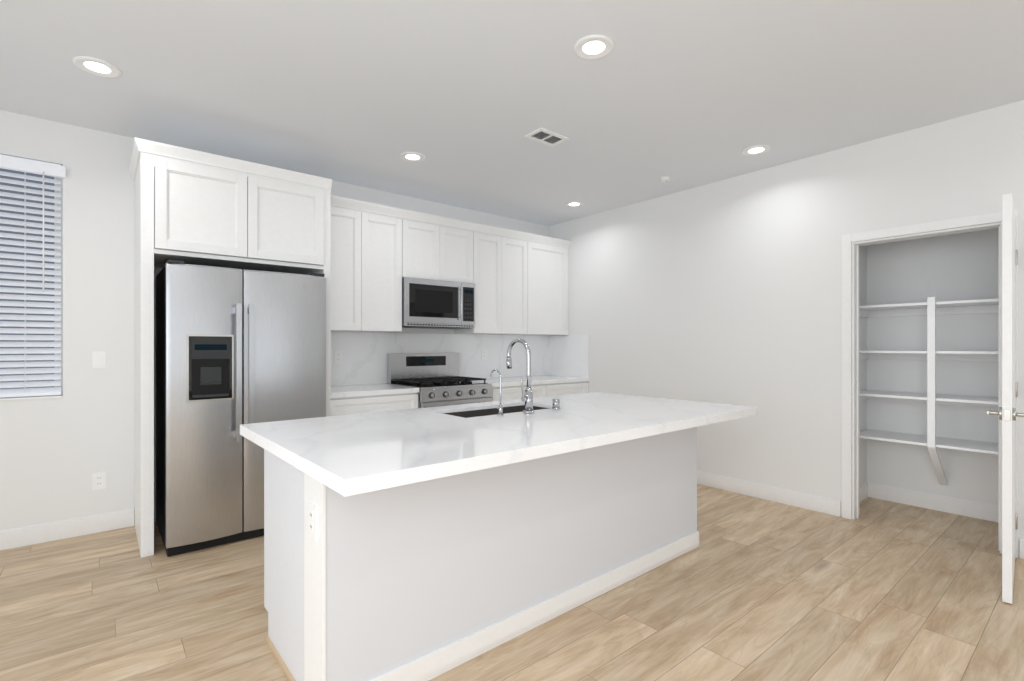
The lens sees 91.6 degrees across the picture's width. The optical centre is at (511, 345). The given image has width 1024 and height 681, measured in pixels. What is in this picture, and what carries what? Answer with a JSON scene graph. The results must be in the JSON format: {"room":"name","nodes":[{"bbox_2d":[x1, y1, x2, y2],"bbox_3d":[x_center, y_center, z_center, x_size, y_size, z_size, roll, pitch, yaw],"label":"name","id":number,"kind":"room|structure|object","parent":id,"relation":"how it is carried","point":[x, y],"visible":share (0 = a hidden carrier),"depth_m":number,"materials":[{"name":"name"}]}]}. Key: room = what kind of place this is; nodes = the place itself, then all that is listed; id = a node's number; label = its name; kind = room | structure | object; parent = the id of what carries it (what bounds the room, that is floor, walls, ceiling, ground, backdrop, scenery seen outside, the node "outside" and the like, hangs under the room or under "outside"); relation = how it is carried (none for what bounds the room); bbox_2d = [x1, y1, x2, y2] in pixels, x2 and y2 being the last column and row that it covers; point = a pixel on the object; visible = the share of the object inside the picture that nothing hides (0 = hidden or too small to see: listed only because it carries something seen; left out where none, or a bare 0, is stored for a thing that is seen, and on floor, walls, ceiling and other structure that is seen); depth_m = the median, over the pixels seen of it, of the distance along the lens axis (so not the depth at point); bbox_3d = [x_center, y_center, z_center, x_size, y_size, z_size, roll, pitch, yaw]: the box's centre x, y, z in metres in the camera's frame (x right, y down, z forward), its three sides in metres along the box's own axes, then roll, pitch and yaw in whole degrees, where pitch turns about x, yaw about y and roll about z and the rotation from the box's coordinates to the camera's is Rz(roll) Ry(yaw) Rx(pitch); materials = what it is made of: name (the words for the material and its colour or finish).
{"room":"kitchen","nodes":[
{"label":"kitchen","id":0,"kind":"room"},
{"bbox_2d":[0,110,548,529],"bbox_3d":[-1.833,-0.100,4.318,7.720,2.740,0.150,0,0,-40],"label":"wall","id":1,"kind":"structure","parent":0,"point":[55,453],"depth_m":3.37,"materials":[{"name":"white paint"}]},
{"bbox_2d":[0,168,62,400],"bbox_3d":[-3.492,-0.430,2.934,1.260,1.540,0.157,0,0,-40],"label":"window","id":2,"kind":"structure","parent":1,"relation":"in","point":[35,241],"depth_m":3.27,"materials":[{"name":"plastic"}]},
{"bbox_2d":[0,154,65,397],"bbox_3d":[-3.456,-0.437,2.894,1.288,1.518,0.108,0,0,-40],"label":"window blinds","id":3,"kind":"object","parent":2,"relation":"attached to","point":[31,166],"visible":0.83,"depth_m":3.21,"materials":[{"name":"white plastic"}]},
{"bbox_2d":[0,508,133,549],"bbox_3d":[-3.655,1.209,2.705,2.556,0.122,0.013,0,0,-40],"label":"baseboard","id":4,"kind":"structure","parent":1,"relation":"attached to","point":[41,533],"depth_m":3.28,"materials":[{"name":"white wood"}]},
{"bbox_2d":[92,471,105,489],"bbox_3d":[-2.819,0.920,3.399,0.072,0.117,0.006,0,0,-40],"label":"electrical outlet plate","id":5,"kind":"object","parent":1,"relation":"attached to","point":[98,480],"visible":1,"depth_m":3.40,"materials":[{"name":"white plastic"}]},
{"bbox_2d":[92,351,105,368],"bbox_3d":[-2.819,0.095,3.399,0.072,0.117,0.007,0,0,-40],"label":"switch plate","id":6,"kind":"object","parent":1,"relation":"attached to","point":[98,359],"visible":1,"depth_m":3.40,"materials":[{"name":"white plastic"}]},
{"bbox_2d":[331,199,370,331],"bbox_3d":[-1.511,-0.650,4.257,0.439,1.040,0.348,0,0,-40],"label":"upper cabinet","id":7,"kind":"object","parent":1,"relation":"attached to","point":[350,224],"depth_m":4.18,"materials":[{"name":"white wood"}]},
{"bbox_2d":[363,207,402,331],"bbox_3d":[-1.264,-0.650,4.462,0.438,1.040,0.348,0,0,-40],"label":"upper cabinet","id":8,"kind":"object","parent":1,"relation":"attached to","point":[386,226],"depth_m":4.38,"materials":[{"name":"white wood"}]},
{"bbox_2d":[403,215,446,280],"bbox_3d":[-0.922,-0.895,4.745,0.449,0.550,0.348,0,0,-40],"label":"upper cabinet","id":9,"kind":"object","parent":1,"relation":"attached to","point":[424,240],"depth_m":4.63,"materials":[{"name":"white wood"}]},
{"bbox_2d":[402,277,474,328],"bbox_3d":[-0.770,-0.396,4.822,0.768,0.440,0.421,0,0,-40],"label":"microwave","id":10,"kind":"object","parent":9,"relation":"attached to","point":[433,304],"visible":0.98,"depth_m":4.66,"materials":[{"name":"silver metal"}]},
{"bbox_2d":[331,332,550,383],"bbox_3d":[-0.665,0.113,5.178,2.920,0.483,0.010,0,0,-40],"label":"backsplash","id":11,"kind":"structure","parent":1,"relation":"attached to","point":[364,354],"depth_m":5.08,"materials":[{"name":"white stone"}]},
{"bbox_2d":[334,350,341,363],"bbox_3d":[-1.547,0.098,4.435,0.072,0.117,0.006,0,0,-40],"label":"outlet","id":12,"kind":"object","parent":11,"relation":"attached to","point":[337,356],"visible":1,"depth_m":4.43,"materials":[{"name":"white plastic"}]},
{"bbox_2d":[482,349,486,359],"bbox_3d":[-0.303,0.090,5.465,0.072,0.117,0.006,0,0,-40],"label":"outlet","id":13,"kind":"object","parent":11,"relation":"attached to","point":[484,354],"visible":1,"depth_m":5.46,"materials":[{"name":"white plastic"}]},
{"bbox_2d":[447,223,474,283],"bbox_3d":[-0.667,-0.895,4.955,0.449,0.550,0.348,0,0,-40],"label":"upper cabinet","id":14,"kind":"object","parent":1,"relation":"attached to","point":[460,239],"depth_m":4.88,"materials":[{"name":"white wood"}]},
{"bbox_2d":[455,227,506,334],"bbox_3d":[-0.332,-0.650,5.233,0.419,1.040,0.348,0,0,-40],"label":"upper cabinet","id":15,"kind":"object","parent":1,"relation":"attached to","point":[490,246],"depth_m":5.12,"materials":[{"name":"white wood"}]},
{"bbox_2d":[507,235,534,334],"bbox_3d":[-0.077,-0.650,5.444,0.481,1.040,0.348,0,0,-40],"label":"upper cabinet","id":16,"kind":"object","parent":1,"relation":"attached to","point":[518,279],"depth_m":5.37,"materials":[{"name":"white wood"}]},
{"bbox_2d":[535,239,570,334],"bbox_3d":[0.291,-0.650,5.748,0.719,1.040,0.348,0,0,-40],"label":"upper cabinet","id":17,"kind":"object","parent":1,"relation":"attached to","point":[551,259],"depth_m":5.67,"materials":[{"name":"white wood"}]},
{"bbox_2d":[0,484,1023,680],"bbox_3d":[0.771,1.310,1.170,7.720,0.080,8.260,0,0,-40],"label":"floor","id":18,"kind":"structure","parent":0,"point":[750,588],"depth_m":2.38,"materials":[{"name":"brown wood"}]},
{"bbox_2d":[129,137,331,557],"bbox_3d":[-2.013,0.018,3.597,1.167,2.505,0.727,0,0,-40],"label":"surround","id":19,"kind":"object","parent":18,"relation":"on","point":[194,207],"visible":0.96,"depth_m":3.24,"materials":[{"name":"white wood"}]},
{"bbox_2d":[156,260,325,556],"bbox_3d":[-1.927,0.377,3.549,0.945,1.787,0.855,0,0,-40],"label":"refrigerator","id":20,"kind":"object","parent":18,"relation":"on","point":[235,348],"visible":0.79,"depth_m":3.17,"materials":[{"name":"grey metal"}]},
{"bbox_2d":[331,392,418,415],"bbox_3d":[-1.294,0.833,4.250,0.764,0.874,0.639,0,0,-40],"label":"base cabinet","id":21,"kind":"object","parent":18,"relation":"on","point":[349,405],"depth_m":3.99,"materials":[{"name":"white wood"}]},
{"bbox_2d":[331,384,418,399],"bbox_3d":[-1.290,0.375,4.244,0.766,0.040,0.653,0,0,-40],"label":"countertop","id":22,"kind":"structure","parent":21,"relation":"on","point":[338,391],"depth_m":4.10,"materials":[{"name":"white stone"}]},
{"bbox_2d":[387,353,492,407],"bbox_3d":[-0.659,0.670,4.687,0.762,1.200,0.727,0,0,-40],"label":"range","id":23,"kind":"object","parent":18,"relation":"on","point":[436,379],"visible":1,"depth_m":4.68,"materials":[{"name":"silver metal"}]},
{"bbox_2d":[240,408,756,680],"bbox_3d":[0.099,0.823,2.577,2.450,0.896,1.220,0,0,-40],"label":"kitchen island","id":24,"kind":"object","parent":18,"relation":"on","point":[424,544],"depth_m":2.01,"materials":[{"name":"white paint"}]},
{"bbox_2d":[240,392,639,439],"bbox_3d":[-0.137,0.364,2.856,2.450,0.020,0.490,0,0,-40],"label":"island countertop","id":25,"kind":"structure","parent":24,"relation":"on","point":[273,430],"depth_m":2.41,"materials":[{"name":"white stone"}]},
{"bbox_2d":[444,404,552,415],"bbox_3d":[-0.070,0.480,2.815,0.716,0.235,0.356,0,0,-40],"label":"sink","id":26,"kind":"object","parent":25,"relation":"in","point":[488,409],"depth_m":2.98,"materials":[{"name":"metal"}]},
{"bbox_2d":[268,396,751,479],"bbox_3d":[0.257,0.364,2.390,2.450,0.020,0.730,0,0,-40],"label":"island countertop","id":27,"kind":"structure","parent":24,"relation":"on","point":[361,453],"depth_m":1.98,"materials":[{"name":"white stone"}]},
{"bbox_2d":[490,369,503,415],"bbox_3d":[-0.089,0.236,2.550,0.053,0.235,0.103,0,0,-40],"label":"tap","id":28,"kind":"object","parent":27,"relation":"on","point":[500,408],"visible":1,"depth_m":2.53,"materials":[{"name":"silver metal"}]},
{"bbox_2d":[506,338,533,412],"bbox_3d":[0.028,0.156,2.691,0.094,0.396,0.209,0,0,-40],"label":"faucet","id":29,"kind":"object","parent":27,"relation":"on","point":[527,398],"visible":1,"depth_m":2.64,"materials":[{"name":"silver metal"}]},
{"bbox_2d":[552,398,559,408],"bbox_3d":[0.249,0.326,2.812,0.048,0.056,0.048,0,0,-40],"label":"switch","id":30,"kind":"object","parent":27,"relation":"on","point":[556,403],"visible":1,"depth_m":2.79,"materials":[{"name":"silver metal"}]},
{"bbox_2d":[490,384,550,400],"bbox_3d":[-0.102,0.833,5.235,0.785,0.874,0.639,0,0,-40],"label":"base cabinet","id":31,"kind":"object","parent":18,"relation":"on","point":[539,390],"depth_m":4.97,"materials":[{"name":"white wood"}]},
{"bbox_2d":[473,376,588,387],"bbox_3d":[0.132,0.375,5.420,1.382,0.040,0.653,0,0,-40],"label":"countertop","id":32,"kind":"structure","parent":31,"relation":"on","point":[506,381],"depth_m":5.28,"materials":[{"name":"white stone"}]},
{"bbox_2d":[551,380,588,395],"bbox_3d":[0.383,0.833,5.636,0.717,0.874,0.639,0,0,-40],"label":"base cabinet","id":33,"kind":"object","parent":18,"relation":"on","point":[556,389],"depth_m":5.43,"materials":[{"name":"white wood"}]},
{"bbox_2d":[0,0,1023,225],"bbox_3d":[0.771,-1.520,1.170,7.720,0.100,8.260,0,0,-40],"label":"ceiling","id":34,"kind":"structure","parent":0,"point":[464,97],"depth_m":2.78,"materials":[{"name":"white paint"}]},
{"bbox_2d":[73,56,120,77],"bbox_3d":[-2.181,-1.465,2.621,0.196,0.008,0.196,0,0,-40],"label":"recessed light","id":35,"kind":"object","parent":34,"relation":"in","point":[96,66],"visible":1,"depth_m":2.61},
{"bbox_2d":[400,152,424,161],"bbox_3d":[-0.771,-1.465,3.866,0.196,0.008,0.196,0,0,-40],"label":"recessed light","id":36,"kind":"object","parent":34,"relation":"in","point":[412,156],"visible":0.98,"depth_m":3.85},
{"bbox_2d":[525,128,568,146],"bbox_3d":[0.246,-1.465,3.500,0.270,0.009,0.170,0,0,-40],"label":"ceiling vent","id":37,"kind":"object","parent":34,"relation":"in","point":[546,137],"visible":0.96,"depth_m":3.49,"materials":[{"name":"white metal"}]},
{"bbox_2d":[565,201,583,206],"bbox_3d":[0.643,-1.465,5.152,0.196,0.008,0.196,0,0,-40],"label":"recessed light","id":38,"kind":"object","parent":34,"relation":"in","point":[573,204],"visible":1,"depth_m":5.14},
{"bbox_2d":[574,35,613,58],"bbox_3d":[0.402,-1.465,2.448,0.196,0.008,0.196,0,0,-40],"label":"recessed light","id":39,"kind":"object","parent":34,"relation":"in","point":[594,47],"visible":1,"depth_m":2.44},
{"bbox_2d":[660,176,670,181],"bbox_3d":[1.342,-1.457,4.355,0.100,0.025,0.100,0,0,-40],"label":"smoke detector","id":40,"kind":"object","parent":34,"relation":"attached to","point":[665,178],"visible":1,"depth_m":4.32,"materials":[{"name":"white plastic"}]},
{"bbox_2d":[742,145,770,155],"bbox_3d":[1.830,-1.465,3.733,0.196,0.008,0.196,0,0,-40],"label":"recessed light","id":41,"kind":"object","parent":34,"relation":"in","point":[755,150],"visible":0.94,"depth_m":3.73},
{"bbox_2d":[549,100,1023,557],"bbox_3d":[3.098,-0.100,3.017,0.120,2.740,8.140,0,0,-40],"label":"wall","id":42,"kind":"structure","parent":0,"point":[727,291],"depth_m":4.11,"materials":[{"name":"white paint"}]},
{"bbox_2d":[551,336,588,375],"bbox_3d":[0.661,0.113,5.858,0.010,0.483,0.633,0,0,-40],"label":"backsplash","id":43,"kind":"structure","parent":42,"relation":"attached to","point":[569,354],"depth_m":5.83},
{"bbox_2d":[697,470,840,516],"bbox_3d":[1.654,1.209,4.659,0.013,0.122,2.480,0,0,-40],"label":"baseboard","id":44,"kind":"structure","parent":42,"relation":"attached to","point":[812,502],"depth_m":4.07,"materials":[{"name":"white wood"}]},
{"bbox_2d":[842,209,1017,557],"bbox_3d":[2.788,0.224,3.380,0.138,2.092,0.919,0,0,-40],"label":"door frame","id":45,"kind":"structure","parent":42,"relation":"attached to","point":[851,244],"depth_m":3.64,"materials":[{"name":"white wood"}]},
{"bbox_2d":[986,193,1023,603],"bbox_3d":[2.732,0.257,2.706,0.793,2.010,0.161,0,0,-40],"label":"pantry door","id":46,"kind":"structure","parent":42,"relation":"in","point":[1007,413],"depth_m":2.45,"materials":[{"name":"white wood"}]},
{"bbox_2d":[1020,538,1023,558],"bbox_3d":[4.293,1.209,1.469,0.013,0.122,3.930,0,0,-40],"label":"baseboard","id":47,"kind":"structure","parent":42,"relation":"attached to","point":[1021,539],"depth_m":2.97,"materials":[{"name":"white wood"}]},
{"bbox_2d":[860,228,997,504],"bbox_3d":[3.115,-0.100,3.655,0.720,2.740,1.200,0,0,-40],"label":"wall","id":48,"kind":"structure","parent":0,"point":[957,266],"depth_m":3.88,"materials":[{"name":"white paint"}]},
{"bbox_2d":[860,482,871,501],"bbox_3d":[2.747,1.209,3.990,0.580,0.122,0.013,0,0,-40],"label":"baseboard","id":49,"kind":"structure","parent":48,"relation":"attached to","point":[865,489],"depth_m":4.16,"materials":[{"name":"white wood"}]},
{"bbox_2d":[860,297,997,484],"bbox_3d":[3.150,0.355,3.683,0.427,1.410,0.996,0,0,-40],"label":"pantry shelves","id":50,"kind":"object","parent":48,"relation":"attached to","point":[931,308],"visible":0.88,"depth_m":3.66,"materials":[{"name":"white wood"}]},
{"bbox_2d":[872,483,997,521],"bbox_3d":[3.311,1.209,3.816,0.013,0.122,1.000,0,0,-40],"label":"baseboard","id":51,"kind":"structure","parent":48,"relation":"attached to","point":[974,509],"depth_m":3.84,"materials":[{"name":"white wood"}]}
]}

